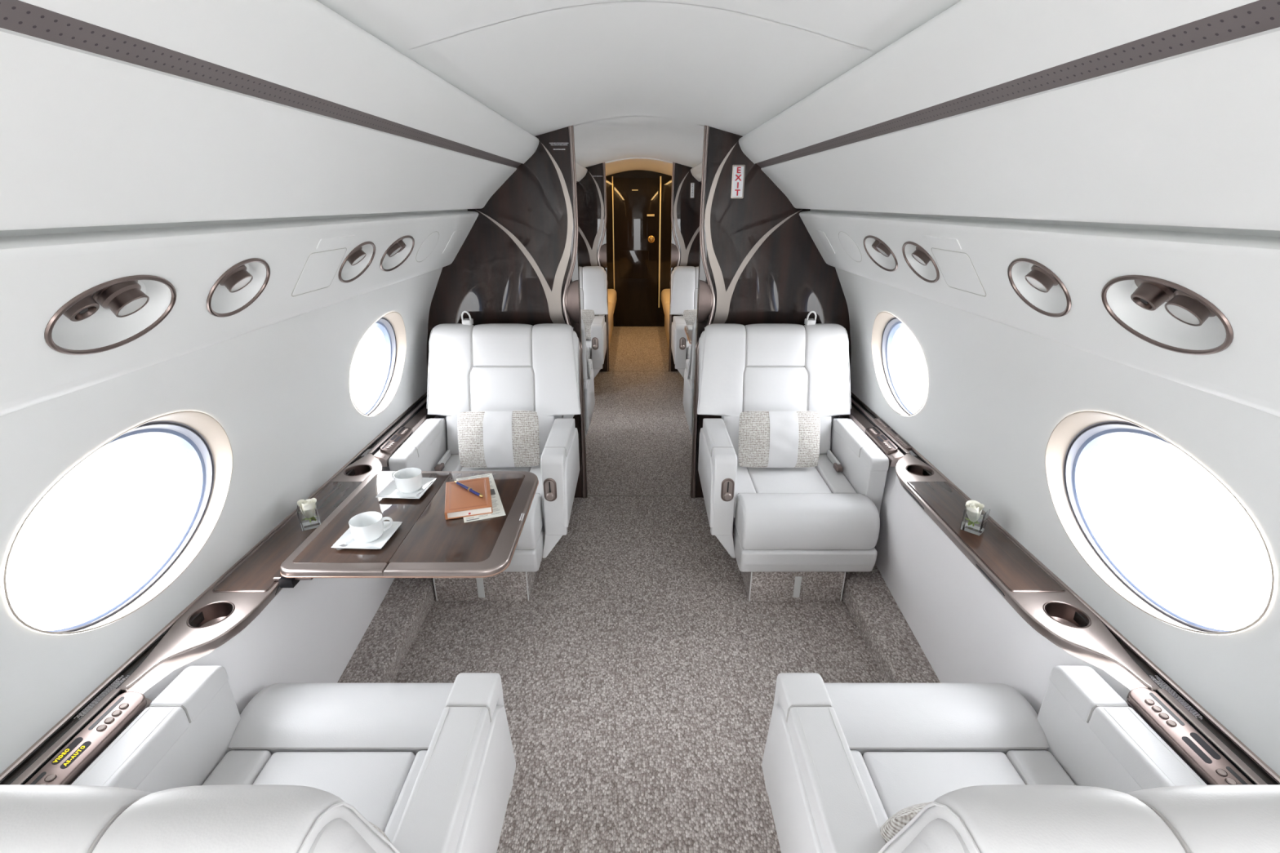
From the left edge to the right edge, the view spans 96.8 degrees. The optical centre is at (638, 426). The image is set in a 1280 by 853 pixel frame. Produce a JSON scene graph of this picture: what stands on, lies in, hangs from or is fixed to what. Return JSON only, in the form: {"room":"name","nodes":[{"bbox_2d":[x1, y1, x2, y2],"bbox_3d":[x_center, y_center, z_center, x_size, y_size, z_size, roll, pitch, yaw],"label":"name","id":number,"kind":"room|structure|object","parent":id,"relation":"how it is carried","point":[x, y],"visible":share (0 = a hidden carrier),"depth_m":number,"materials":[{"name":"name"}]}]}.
{"room":"aircraft cabin","nodes":[
{"label":"aircraft cabin","id":0,"kind":"room"},
{"bbox_2d":[0,267,442,782],"bbox_3d":[-1.006,-0.254,3.010,0.161,1.215,9.285,0,22,0],"label":"wall","id":1,"kind":"structure","parent":0,"point":[279,393],"depth_m":1.46,"materials":[{"name":"white plastic"}]},
{"bbox_2d":[1,410,232,635],"bbox_3d":[-1.079,0.192,1.211,0.179,0.427,0.567,0,22,0],"label":"window","id":2,"kind":"structure","parent":1,"relation":"in","point":[206,442],"depth_m":1.37,"materials":[{"name":"beige plastic"}]},
{"bbox_2d":[0,390,436,785],"bbox_3d":[-1.005,0.476,1.345,0.169,0.065,3.450,0,22,0],"label":"ledge","id":3,"kind":"object","parent":1,"relation":"attached to","point":[233,602],"visible":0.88,"depth_m":1.29,"materials":[{"name":"brown wood"}]},
{"bbox_2d":[73,675,128,719],"bbox_3d":[-1.068,0.538,1.132,0.019,0.001,0.108,0,22,0],"label":"vent grille","id":4,"kind":"object","parent":3,"relation":"on","point":[108,691],"depth_m":1.13,"materials":[{"name":"grey metal"}]},
{"bbox_2d":[69,697,151,785],"bbox_3d":[-1.012,0.840,0.450,0.051,0.048,1.518,0,22,0],"label":"control panel","id":5,"kind":"object","parent":3,"relation":"attached to","point":[100,727],"depth_m":1.07,"materials":[{"name":"brown metal"}]},
{"bbox_2d":[186,600,235,628],"bbox_3d":[-1.012,0.467,1.354,0.095,0.052,0.095,0,22,0],"label":"cup holder","id":6,"kind":"object","parent":3,"relation":"on","point":[205,614],"depth_m":1.37,"materials":[{"name":"brown metal"}]},
{"bbox_2d":[297,502,320,531],"bbox_3d":[-0.986,0.268,1.700,0.051,0.062,0.051,-11,24,-26],"label":"glass vase","id":7,"kind":"object","parent":3,"relation":"on","point":[313,524],"visible":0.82,"depth_m":1.70,"materials":[{"name":"glass"}]},
{"bbox_2d":[297,497,318,522],"bbox_3d":[-0.982,0.253,1.694,0.049,0.073,0.050,17,27,36],"label":"rose","id":8,"kind":"object","parent":7,"relation":"in","point":[308,507],"visible":1,"depth_m":1.68,"materials":[{"name":"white plant"}]},
{"bbox_2d":[343,464,372,475],"bbox_3d":[-1.020,0.181,2.075,0.095,0.052,0.095,0,22,0],"label":"cup holder","id":9,"kind":"object","parent":3,"relation":"on","point":[352,469],"depth_m":2.10,"materials":[{"name":"brown metal"}]},
{"bbox_2d":[373,404,436,466],"bbox_3d":[-1.012,-0.008,2.588,0.051,0.048,0.782,0,22,0],"label":"control panel","id":10,"kind":"object","parent":3,"relation":"attached to","point":[383,451],"depth_m":2.42,"materials":[{"name":"brown metal"}]},
{"bbox_2d":[273,471,538,587],"bbox_3d":[-0.639,0.281,1.713,0.599,0.051,0.582,0,22,0],"label":"folding table","id":11,"kind":"object","parent":3,"relation":"on","point":[426,544],"visible":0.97,"depth_m":1.58,"materials":[{"name":"brown wood"}]},
{"bbox_2d":[331,521,402,549],"bbox_3d":[-0.748,0.303,1.573,0.136,0.012,0.136,1,22,2],"label":"saucer","id":12,"kind":"object","parent":11,"relation":"on","point":[382,540],"visible":0.62,"depth_m":1.55,"materials":[{"name":"white ceramic"}]},
{"bbox_2d":[336,537,353,550],"bbox_3d":[-0.785,0.309,1.552,0.021,0.006,0.100,6,23,16],"label":"teaspoon","id":13,"kind":"object","parent":12,"relation":"on","point":[344,544],"visible":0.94,"depth_m":1.53,"materials":[{"name":"silver metal"}]},
{"bbox_2d":[336,544,346,550],"bbox_3d":[-0.796,0.323,1.522,0.022,0.002,0.028,16,27,36],"label":"spoon bowl","id":14,"kind":"object","parent":13,"relation":"on","point":[342,545],"depth_m":1.52,"materials":[{"name":"silver metal"}]},
{"bbox_2d":[348,511,393,542],"bbox_3d":[-0.740,0.280,1.561,0.096,0.056,0.084,8,23,19],"label":"coffee cup","id":15,"kind":"object","parent":12,"relation":"on","point":[366,526],"visible":1,"depth_m":1.55,"materials":[{"name":"white ceramic"}]},
{"bbox_2d":[376,477,436,498],"bbox_3d":[-0.745,0.201,1.831,0.140,0.012,0.140,1,22,3],"label":"saucer","id":16,"kind":"object","parent":11,"relation":"on","point":[390,491],"visible":0.66,"depth_m":1.81,"materials":[{"name":"white ceramic"}]},
{"bbox_2d":[391,467,422,493],"bbox_3d":[-0.744,0.176,1.823,0.096,0.056,0.084,-6,23,-16],"label":"coffee cup","id":17,"kind":"object","parent":16,"relation":"on","point":[407,480],"visible":1,"depth_m":1.81,"materials":[{"name":"white ceramic"}]},
{"bbox_2d":[416,480,432,496],"bbox_3d":[-0.686,0.201,1.826,0.021,0.006,0.100,3,22,6],"label":"teaspoon","id":18,"kind":"object","parent":16,"relation":"on","point":[418,494],"visible":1,"depth_m":1.81,"materials":[{"name":"silver metal"}]},
{"bbox_2d":[456,473,505,522],"bbox_3d":[-0.504,0.219,1.798,0.119,0.002,0.298,-8,23,-19],"label":"newspaper","id":19,"kind":"object","parent":11,"relation":"on","point":[498,510],"visible":0.33,"depth_m":1.75,"materials":[{"name":"white paper"}]},
{"bbox_2d":[444,477,493,519],"bbox_3d":[-0.528,0.220,1.762,0.135,0.024,0.208,-6,22,-15],"label":"notebook","id":20,"kind":"object","parent":19,"relation":"on","point":[460,502],"visible":0.99,"depth_m":1.72,"materials":[{"name":"brown leather"}]},
{"bbox_2d":[454,480,483,497],"bbox_3d":[-0.533,0.195,1.777,0.152,0.014,0.013,18,28,38],"label":"pen","id":21,"kind":"object","parent":20,"relation":"on","point":[468,489],"visible":1,"depth_m":1.76,"materials":[{"name":"blue"}]},
{"bbox_2d":[0,210,478,416],"bbox_3d":[-0.843,-0.899,2.728,0.204,0.255,9.235,0,22,0],"label":"panel","id":22,"kind":"object","parent":1,"relation":"attached to","point":[39,274],"visible":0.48,"depth_m":0.98,"materials":[{"name":"white plastic"}]},
{"bbox_2d":[44,275,176,355],"bbox_3d":[-0.816,-0.175,0.885,0.092,0.116,0.231,0,22,0],"label":"light","id":23,"kind":"object","parent":22,"relation":"attached to","point":[108,315],"visible":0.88,"depth_m":0.89,"materials":[{"name":"white plastic"}]},
{"bbox_2d":[0,208,467,236],"bbox_3d":[-0.790,-1.026,2.678,0.001,0.035,9.235,0,22,0],"label":"liner","id":24,"kind":"object","parent":22,"relation":"attached to","point":[124,227],"visible":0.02,"depth_m":0.96,"materials":[{"name":"white"}]},
{"bbox_2d":[206,257,270,317],"bbox_3d":[-0.816,-0.282,1.156,0.091,0.116,0.180,0,22,0],"label":"light","id":25,"kind":"object","parent":22,"relation":"attached to","point":[242,284],"visible":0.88,"depth_m":1.17,"materials":[{"name":"white"}]},
{"bbox_2d":[0,27,516,230],"bbox_3d":[-0.670,-1.108,2.645,0.243,0.174,9.235,0,22,0],"label":"panel","id":26,"kind":"object","parent":22,"relation":"attached to","point":[87,138],"visible":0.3,"depth_m":0.77,"materials":[{"name":"white plastic"}]},
{"bbox_2d":[0,0,577,182],"bbox_3d":[-0.538,-1.193,2.612,0.044,0.030,9.235,0,22,0],"label":"trim strip","id":27,"kind":"object","parent":26,"relation":"attached to","point":[16,15],"visible":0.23,"depth_m":0.67,"materials":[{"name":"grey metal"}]},
{"bbox_2d":[291,247,346,296],"bbox_3d":[-0.814,-0.397,1.453,0.071,0.104,0.189,0,22,0],"label":"door","id":28,"kind":"structure","parent":22,"relation":"attached to","point":[319,270],"depth_m":1.44,"materials":[{"name":"white"}]},
{"bbox_2d":[315,235,355,249],"bbox_3d":[-0.767,-0.468,1.441,0.020,0.026,0.180,0,22,0],"label":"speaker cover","id":29,"kind":"object","parent":22,"relation":"attached to","point":[329,242],"visible":1,"depth_m":1.43,"materials":[{"name":"plastic"}]},
{"bbox_2d":[338,241,375,283],"bbox_3d":[-0.816,-0.474,1.640,0.091,0.115,0.192,0,22,0],"label":"light","id":30,"kind":"object","parent":22,"relation":"attached to","point":[357,262],"visible":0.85,"depth_m":1.67,"materials":[{"name":"white"}]},
{"bbox_2d":[379,235,414,271],"bbox_3d":[-0.816,-0.583,1.914,0.092,0.116,0.245,0,22,0],"label":"light","id":31,"kind":"object","parent":22,"relation":"attached to","point":[402,248],"visible":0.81,"depth_m":1.95,"materials":[{"name":"white"}]},
{"bbox_2d":[415,231,439,262],"bbox_3d":[-0.812,-0.692,2.187,0.077,0.113,0.190,0,22,0],"label":"cover","id":32,"kind":"object","parent":22,"relation":"attached to","point":[428,246],"visible":1,"depth_m":2.18,"materials":[{"name":"white"}]},
{"bbox_2d":[442,230,462,253],"bbox_3d":[-0.813,-0.805,2.478,0.064,0.092,0.120,0,22,0],"label":"door","id":33,"kind":"structure","parent":22,"relation":"attached to","point":[455,235],"depth_m":2.47,"materials":[{"name":"white"}]},
{"bbox_2d":[349,311,406,416],"bbox_3d":[-1.079,-0.249,2.323,0.179,0.427,0.536,0,22,0],"label":"window","id":34,"kind":"structure","parent":1,"relation":"in","point":[392,326],"depth_m":2.51,"materials":[{"name":"beige"}]},
{"bbox_2d":[337,577,435,683],"bbox_3d":[-0.984,0.344,3.221,0.272,0.108,9.235,0,22,0],"label":"carpeted ledge","id":35,"kind":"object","parent":1,"relation":"attached to","point":[382,650],"depth_m":2.07,"materials":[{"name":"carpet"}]},
{"bbox_2d":[316,0,960,176],"bbox_3d":[0.000,-1.352,2.576,0.950,0.090,9.285,0,22,0],"label":"ceiling","id":36,"kind":"structure","parent":0,"point":[632,78],"depth_m":1.31,"materials":[{"name":"white plastic"}]},
{"bbox_2d":[19,0,587,181],"bbox_3d":[-0.484,-1.254,2.587,0.086,0.114,9.235,0,22,0],"label":"panel","id":37,"kind":"object","parent":36,"relation":"attached to","point":[306,46],"visible":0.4,"depth_m":0.82,"materials":[{"name":"white plastic"}]},
{"bbox_2d":[604,156,672,164],"bbox_3d":[0.000,-2.261,4.870,0.950,0.111,0.041,0,22,0],"label":"trim","id":38,"kind":"structure","parent":36,"relation":"attached to","point":[625,158],"depth_m":4.84,"materials":[{"name":"white"}]},
{"bbox_2d":[690,0,1258,182],"bbox_3d":[0.484,-1.254,2.587,0.086,0.114,9.235,0,22,0],"label":"panel","id":39,"kind":"object","parent":36,"relation":"attached to","point":[971,46],"visible":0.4,"depth_m":0.82,"materials":[{"name":"white plastic"}]},
{"bbox_2d":[605,169,671,326],"bbox_3d":[0.000,-2.241,7.190,2.400,1.950,0.050,0,22,0],"label":"door frame","id":40,"kind":"structure","parent":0,"point":[666,180],"depth_m":7.09,"materials":[{"name":"brown wood"}]},
{"bbox_2d":[612,176,661,324],"bbox_3d":[-0.026,-2.171,7.162,0.595,1.800,0.054,0,22,0],"label":"door","id":41,"kind":"structure","parent":40,"relation":"in","point":[636,199],"depth_m":7.14,"materials":[{"name":"brown wood"}]},
{"bbox_2d":[392,326,885,852],"bbox_3d":[0.000,0.380,3.262,2.240,0.030,9.285,0,22,0],"label":"floor","id":42,"kind":"structure","parent":0,"point":[638,670],"depth_m":2.06,"materials":[{"name":"carpet"}]},
{"bbox_2d":[0,666,515,852],"bbox_3d":[-0.632,0.675,1.024,0.718,1.071,0.822,0,22,0],"label":"seat","id":43,"kind":"object","parent":42,"relation":"on","point":[303,767],"visible":1,"depth_m":1.08,"materials":[{"name":"white leather"}]},
{"bbox_2d":[252,751,415,831],"bbox_3d":[-0.650,0.834,1.102,0.316,0.117,0.375,0,22,0],"label":"seat cushion","id":44,"kind":"object","parent":43,"relation":"on","point":[375,784],"depth_m":1.20,"materials":[{"name":"white leather"}]},
{"bbox_2d":[368,821,391,847],"bbox_3d":[-0.575,0.697,0.921,0.363,0.248,0.129,1,22,2],"label":"throw pillow","id":45,"kind":"object","parent":43,"relation":"on","point":[376,828],"visible":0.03,"depth_m":0.89,"materials":[{"name":"white fabric"}]},
{"bbox_2d":[388,311,581,600],"bbox_3d":[-0.632,0.092,2.496,0.718,1.071,0.822,0,22,0],"label":"seat","id":46,"kind":"object","parent":42,"relation":"on","point":[490,366],"visible":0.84,"depth_m":2.61,"materials":[{"name":"leather"}]},
{"bbox_2d":[460,466,531,471],"bbox_3d":[-0.650,0.261,2.548,0.316,0.117,0.375,0,22,0],"label":"seat cushion","id":47,"kind":"object","parent":46,"relation":"on","point":[522,468],"depth_m":2.57,"materials":[{"name":"white leather"}]},
{"bbox_2d":[457,410,539,467],"bbox_3d":[-0.625,0.058,2.534,0.364,0.251,0.127,0,22,0],"label":"throw pillow","id":48,"kind":"object","parent":46,"relation":"on","point":[489,438],"visible":1,"depth_m":2.50,"materials":[{"name":"white fabric"}]},
{"bbox_2d":[470,366,534,411],"bbox_3d":[-0.636,-0.073,2.669,0.298,0.403,0.132,0,22,0],"label":"backrest","id":49,"kind":"object","parent":46,"relation":"on","point":[491,388],"depth_m":2.63,"materials":[{"name":"white leather"}]},
{"bbox_2d":[426,124,587,498],"bbox_3d":[-0.701,-0.470,2.845,0.838,1.858,0.065,0,22,0],"label":"bulkhead","id":50,"kind":"object","parent":42,"relation":"on","point":[517,262],"visible":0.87,"depth_m":2.70,"materials":[{"name":"brown wood"}]},
{"bbox_2d":[551,142,567,150],"bbox_3d":[-0.354,-1.244,2.525,0.084,0.029,0.001,0,22,0],"label":"placard","id":51,"kind":"object","parent":50,"relation":"attached to","point":[552,143],"visible":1,"depth_m":2.52,"materials":[{"name":"white"}]},
{"bbox_2d":[581,317,595,436],"bbox_3d":[-0.632,-0.285,3.448,0.718,1.071,0.822,0,22,0],"label":"seat","id":52,"kind":"object","parent":42,"relation":"on","point":[588,371],"visible":0.14,"depth_m":3.26,"materials":[{"name":"white leather"}]},
{"bbox_2d":[576,162,608,371],"bbox_3d":[-0.701,-1.403,5.199,0.838,1.858,0.065,0,22,0],"label":"bulkhead","id":53,"kind":"object","parent":42,"relation":"on","point":[592,188],"visible":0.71,"depth_m":5.02,"materials":[{"name":"brown wood"}]},
{"bbox_2d":[578,266,608,378],"bbox_3d":[-0.632,-0.841,4.850,0.718,1.071,0.822,0,22,0],"label":"seat","id":54,"kind":"object","parent":42,"relation":"on","point":[593,279],"visible":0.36,"depth_m":4.97,"materials":[{"name":"white leather"}]},
{"bbox_2d":[579,288,583,309],"bbox_3d":[-0.636,-1.005,5.023,0.298,0.403,0.132,0,22,0],"label":"lumbar cushion","id":55,"kind":"object","parent":54,"relation":"on","point":[581,290],"depth_m":4.99,"materials":[{"name":"white leather"}]},
{"bbox_2d":[580,309,595,339],"bbox_3d":[-0.560,-0.875,4.888,0.362,0.248,0.127,0,22,0],"label":"throw pillow","id":56,"kind":"object","parent":54,"relation":"on","point":[588,316],"visible":0.2,"depth_m":4.86,"materials":[{"name":"white fabric"}]},
{"bbox_2d":[607,288,617,346],"bbox_3d":[-0.610,-1.328,6.379,0.650,0.850,2.040,0,22,0],"label":"divan","id":57,"kind":"object","parent":42,"relation":"on","point":[612,298],"visible":0.18,"depth_m":6.50,"materials":[{"name":"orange leather"}]},
{"bbox_2d":[608,302,613,333],"bbox_3d":[-0.593,-1.125,5.922,0.615,0.190,1.000,0,22,0],"label":"seat cushion","id":58,"kind":"object","parent":57,"relation":"on","point":[610,304],"depth_m":5.87,"materials":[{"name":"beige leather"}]},
{"bbox_2d":[607,288,617,314],"bbox_3d":[-0.593,-1.499,6.865,0.615,0.190,1.010,0,22,0],"label":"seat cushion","id":59,"kind":"object","parent":57,"relation":"on","point":[612,298],"depth_m":6.81,"materials":[{"name":"beige leather"}]},
{"bbox_2d":[586,495,690,496],"bbox_3d":[0.000,0.389,3.197,0.620,0.001,0.005,0,22,0],"label":"trim","id":60,"kind":"structure","parent":42,"relation":"on","point":[587,495],"depth_m":3.19,"materials":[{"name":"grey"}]},
{"bbox_2d":[661,288,670,346],"bbox_3d":[0.610,-1.328,6.379,0.650,0.850,2.040,0,22,0],"label":"divan","id":61,"kind":"object","parent":42,"relation":"on","point":[665,293],"visible":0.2,"depth_m":6.51,"materials":[{"name":"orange leather"}]},
{"bbox_2d":[661,288,670,312],"bbox_3d":[0.593,-1.499,6.865,0.615,0.190,1.010,0,22,0],"label":"seat cushion","id":62,"kind":"object","parent":61,"relation":"on","point":[665,294],"depth_m":6.79,"materials":[{"name":"beige leather"}]},
{"bbox_2d":[664,302,670,333],"bbox_3d":[0.593,-1.125,5.922,0.615,0.190,1.000,0,22,0],"label":"seat cushion","id":63,"kind":"object","parent":61,"relation":"on","point":[667,304],"depth_m":5.91,"materials":[{"name":"beige leather"}]},
{"bbox_2d":[670,266,698,378],"bbox_3d":[0.632,-0.841,4.850,0.718,1.071,0.822,0,22,0],"label":"seat","id":64,"kind":"object","parent":42,"relation":"on","point":[684,279],"visible":0.32,"depth_m":4.97,"materials":[{"name":"white leather"}]},
{"bbox_2d":[683,309,697,339],"bbox_3d":[0.560,-0.875,4.888,0.362,0.248,0.127,0,22,0],"label":"throw pillow","id":65,"kind":"object","parent":64,"relation":"on","point":[690,315],"visible":0.08,"depth_m":4.85,"materials":[{"name":"white fabric"}]},
{"bbox_2d":[694,288,697,309],"bbox_3d":[0.636,-1.005,5.023,0.298,0.403,0.132,0,22,0],"label":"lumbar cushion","id":66,"kind":"object","parent":64,"relation":"on","point":[695,290],"depth_m":4.99,"materials":[{"name":"white leather"}]},
{"bbox_2d":[668,162,701,371],"bbox_3d":[0.701,-1.403,5.199,0.838,1.858,0.065,0,22,0],"label":"bulkhead","id":67,"kind":"object","parent":42,"relation":"on","point":[685,210],"visible":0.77,"depth_m":5.03,"materials":[{"name":"brown wood"}]},
{"bbox_2d":[689,182,694,198],"bbox_3d":[0.464,-2.046,4.927,0.037,0.125,0.008,0,22,0],"label":"sign","id":68,"kind":"object","parent":67,"relation":"attached to","point":[692,184],"visible":1,"depth_m":4.93,"materials":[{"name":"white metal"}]},
{"bbox_2d":[683,315,697,436],"bbox_3d":[0.632,-0.285,3.448,0.718,1.071,0.822,0,22,0],"label":"seat","id":69,"kind":"object","parent":42,"relation":"on","point":[689,373],"visible":0.14,"depth_m":3.26,"materials":[{"name":"white leather"}]},
{"bbox_2d":[690,124,851,498],"bbox_3d":[0.701,-0.470,2.845,0.838,1.858,0.065,0,22,0],"label":"bulkhead","id":70,"kind":"object","parent":42,"relation":"on","point":[759,262],"visible":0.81,"depth_m":2.70,"materials":[{"name":"brown wood"}]},
{"bbox_2d":[730,164,745,198],"bbox_3d":[0.449,-1.108,2.575,0.059,0.142,0.008,0,22,0],"label":"exit sign","id":71,"kind":"object","parent":70,"relation":"attached to","point":[738,173],"visible":1,"depth_m":2.57,"materials":[{"name":"white plastic"}]},
{"bbox_2d":[697,311,888,600],"bbox_3d":[0.632,0.092,2.496,0.718,1.071,0.822,0,22,0],"label":"seat","id":72,"kind":"object","parent":42,"relation":"on","point":[792,534],"visible":0.92,"depth_m":2.41,"materials":[{"name":"leather"}]},
{"bbox_2d":[743,366,808,411],"bbox_3d":[0.636,-0.073,2.669,0.298,0.403,0.132,0,22,0],"label":"lumbar cushion","id":73,"kind":"object","parent":72,"relation":"on","point":[765,388],"depth_m":2.63,"materials":[{"name":"white leather"}]},
{"bbox_2d":[737,410,820,467],"bbox_3d":[0.625,0.058,2.534,0.362,0.248,0.127,0,22,0],"label":"throw pillow","id":74,"kind":"object","parent":72,"relation":"on","point":[766,438],"visible":1,"depth_m":2.50,"materials":[{"name":"fabric"}]},
{"bbox_2d":[746,466,831,493],"bbox_3d":[0.650,0.261,2.548,0.316,0.117,0.375,0,22,0],"label":"seat cushion","id":75,"kind":"object","parent":72,"relation":"on","point":[811,479],"depth_m":2.46,"materials":[{"name":"white leather"}]},
{"bbox_2d":[761,666,1279,852],"bbox_3d":[0.632,0.675,1.024,0.718,1.071,0.822,0,22,0],"label":"seat","id":76,"kind":"object","parent":42,"relation":"on","point":[1086,773],"visible":1,"depth_m":1.08,"materials":[{"name":"white leather"}]},
{"bbox_2d":[880,801,933,847],"bbox_3d":[0.565,0.691,0.935,0.363,0.248,0.129,1,22,2],"label":"throw pillow","id":77,"kind":"object","parent":76,"relation":"on","point":[895,823],"visible":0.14,"depth_m":0.88,"materials":[{"name":"white fabric"}]},
{"bbox_2d":[862,751,1025,818],"bbox_3d":[0.650,0.834,1.102,0.316,0.117,0.375,0,22,0],"label":"seat cushion","id":78,"kind":"object","parent":76,"relation":"on","point":[898,780],"depth_m":1.20,"materials":[{"name":"white leather"}]},
{"bbox_2d":[835,267,1279,784],"bbox_3d":[1.006,-0.254,3.010,0.161,1.215,9.285,0,22,0],"label":"wall","id":79,"kind":"structure","parent":0,"point":[997,393],"depth_m":1.49,"materials":[{"name":"white plastic"}]},
{"bbox_2d":[841,564,940,683],"bbox_3d":[0.984,0.344,3.221,0.272,0.108,9.235,0,22,0],"label":"carpeted ledge","id":80,"kind":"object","parent":79,"relation":"attached to","point":[892,645],"depth_m":2.09,"materials":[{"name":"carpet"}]},
{"bbox_2d":[871,311,928,416],"bbox_3d":[1.079,-0.249,2.323,0.179,0.427,0.536,0,22,0],"label":"window","id":81,"kind":"structure","parent":79,"relation":"in","point":[886,325],"depth_m":2.51,"materials":[{"name":"beige"}]},
{"bbox_2d":[799,210,1279,417],"bbox_3d":[0.843,-0.899,2.728,0.204,0.255,9.235,0,22,0],"label":"panel","id":82,"kind":"object","parent":79,"relation":"attached to","point":[1239,275],"visible":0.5,"depth_m":0.98,"materials":[{"name":"white plastic"}]},
{"bbox_2d":[816,230,835,253],"bbox_3d":[0.813,-0.805,2.478,0.064,0.092,0.120,0,22,0],"label":"door","id":83,"kind":"structure","parent":82,"relation":"attached to","point":[821,234],"depth_m":2.47,"materials":[{"name":"white"}]},
{"bbox_2d":[838,231,862,262],"bbox_3d":[0.812,-0.692,2.187,0.077,0.113,0.190,0,22,0],"label":"cover","id":84,"kind":"object","parent":82,"relation":"attached to","point":[846,242],"visible":1,"depth_m":2.18,"materials":[{"name":"white"}]},
{"bbox_2d":[862,235,897,271],"bbox_3d":[0.816,-0.583,1.914,0.092,0.116,0.245,0,22,0],"label":"light","id":85,"kind":"object","parent":82,"relation":"attached to","point":[878,251],"visible":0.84,"depth_m":1.95,"materials":[{"name":"white"}]},
{"bbox_2d":[902,241,939,283],"bbox_3d":[0.816,-0.474,1.640,0.091,0.115,0.192,0,22,0],"label":"light","id":86,"kind":"object","parent":82,"relation":"attached to","point":[918,260],"visible":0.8,"depth_m":1.67,"materials":[{"name":"white"}]},
{"bbox_2d":[922,235,961,249],"bbox_3d":[0.767,-0.468,1.441,0.020,0.026,0.180,0,22,0],"label":"panel","id":87,"kind":"object","parent":82,"relation":"attached to","point":[948,242],"visible":1,"depth_m":1.43,"materials":[{"name":"plastic"}]},
{"bbox_2d":[931,247,986,296],"bbox_3d":[0.814,-0.397,1.453,0.071,0.104,0.189,0,22,0],"label":"door","id":88,"kind":"structure","parent":82,"relation":"attached to","point":[957,269],"depth_m":1.44,"materials":[{"name":"white"}]},
{"bbox_2d":[760,26,1279,230],"bbox_3d":[0.670,-1.108,2.645,0.243,0.174,9.235,0,22,0],"label":"panel","id":89,"kind":"object","parent":82,"relation":"attached to","point":[1192,138],"visible":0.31,"depth_m":0.77,"materials":[{"name":"white plastic"}]},
{"bbox_2d":[699,0,1279,182],"bbox_3d":[0.538,-1.193,2.612,0.044,0.030,9.235,0,22,0],"label":"trim strip","id":90,"kind":"object","parent":89,"relation":"attached to","point":[1260,15],"visible":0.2,"depth_m":0.66,"materials":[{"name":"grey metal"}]},
{"bbox_2d":[1007,257,1071,317],"bbox_3d":[0.816,-0.282,1.156,0.091,0.116,0.180,0,22,0],"label":"light","id":91,"kind":"object","parent":82,"relation":"attached to","point":[1034,283],"visible":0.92,"depth_m":1.17,"materials":[{"name":"white"}]},
{"bbox_2d":[809,208,1279,237],"bbox_3d":[0.790,-1.026,2.678,0.001,0.035,9.235,0,22,0],"label":"light strip","id":92,"kind":"object","parent":82,"relation":"attached to","point":[1150,227],"visible":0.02,"depth_m":0.96,"materials":[{"name":"white"}]},
{"bbox_2d":[1101,275,1233,355],"bbox_3d":[0.816,-0.175,0.885,0.092,0.116,0.231,0,22,0],"label":"light","id":93,"kind":"object","parent":82,"relation":"attached to","point":[1166,314],"visible":0.9,"depth_m":0.89,"materials":[{"name":"white"}]},
{"bbox_2d":[841,391,1279,785],"bbox_3d":[1.005,0.474,1.344,0.169,0.068,3.450,0,22,0],"label":"ledge","id":94,"kind":"object","parent":79,"relation":"attached to","point":[1050,606],"visible":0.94,"depth_m":1.34,"materials":[{"name":"brown wood"}]},
{"bbox_2d":[841,403,904,466],"bbox_3d":[1.012,-0.008,2.588,0.051,0.048,0.782,0,22,0],"label":"control panel","id":95,"kind":"object","parent":94,"relation":"attached to","point":[884,440],"depth_m":2.41,"materials":[{"name":"brown metal"}]},
{"bbox_2d":[905,464,933,475],"bbox_3d":[1.020,0.181,2.075,0.095,0.052,0.095,0,22,0],"label":"cup holder","id":96,"kind":"object","parent":94,"relation":"on","point":[910,469],"depth_m":2.10,"materials":[{"name":"brown metal"}]},
{"bbox_2d":[960,507,990,535],"bbox_3d":[0.992,0.274,1.679,0.054,0.066,0.054,-20,29,-41],"label":"glass vase","id":97,"kind":"object","parent":94,"relation":"on","point":[975,530],"visible":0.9,"depth_m":1.68,"materials":[{"name":"glass"}]},
{"bbox_2d":[964,500,984,526],"bbox_3d":[0.982,0.261,1.675,0.048,0.074,0.052,17,27,36],"label":"rose","id":98,"kind":"object","parent":97,"relation":"in","point":[974,508],"visible":1,"depth_m":1.67,"materials":[{"name":"white plant"}]},
{"bbox_2d":[1042,600,1091,628],"bbox_3d":[1.012,0.467,1.354,0.095,0.052,0.095,0,22,0],"label":"cup holder","id":99,"kind":"object","parent":94,"relation":"on","point":[1059,614],"depth_m":1.37,"materials":[{"name":"brown metal"}]},
{"bbox_2d":[1125,700,1208,785],"bbox_3d":[1.012,0.840,0.450,0.051,0.048,1.518,0,22,0],"label":"control panel","id":100,"kind":"object","parent":94,"relation":"attached to","point":[1174,724],"depth_m":1.07,"materials":[{"name":"brown metal"}]},
{"bbox_2d":[1149,675,1202,719],"bbox_3d":[1.068,0.538,1.132,0.019,0.001,0.108,0,22,0],"label":"vent","id":101,"kind":"object","parent":94,"relation":"on","point":[1175,695],"depth_m":1.13,"materials":[{"name":"grey"}]},
{"bbox_2d":[1044,410,1275,635],"bbox_3d":[1.079,0.192,1.211,0.179,0.427,0.567,0,22,0],"label":"window","id":102,"kind":"structure","parent":79,"relation":"in","point":[1070,443],"depth_m":1.37,"materials":[{"name":"beige plastic"}]},
{"bbox_3d":[1.005,-0.640,4.156,0.169,0.068,2.465,0,22,0],"label":"ledge","id":103,"kind":"object","parent":79,"relation":"attached to","visible":0},
{"bbox_2d":[684,324,693,344],"bbox_3d":[0.639,-0.643,4.047,0.599,0.051,0.582,0,22,0],"label":"folding table","id":104,"kind":"object","parent":103,"relation":"on","point":[689,333],"visible":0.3,"depth_m":4.01,"materials":[{"name":"brown wood"}]},
{"bbox_2d":[686,325,693,330],"bbox_3d":[0.405,-0.721,4.159,0.100,0.012,0.120,0,22,0],"label":"folded napkin","id":105,"kind":"object","parent":104,"relation":"on","point":[689,327],"visible":0.52,"depth_m":4.13,"materials":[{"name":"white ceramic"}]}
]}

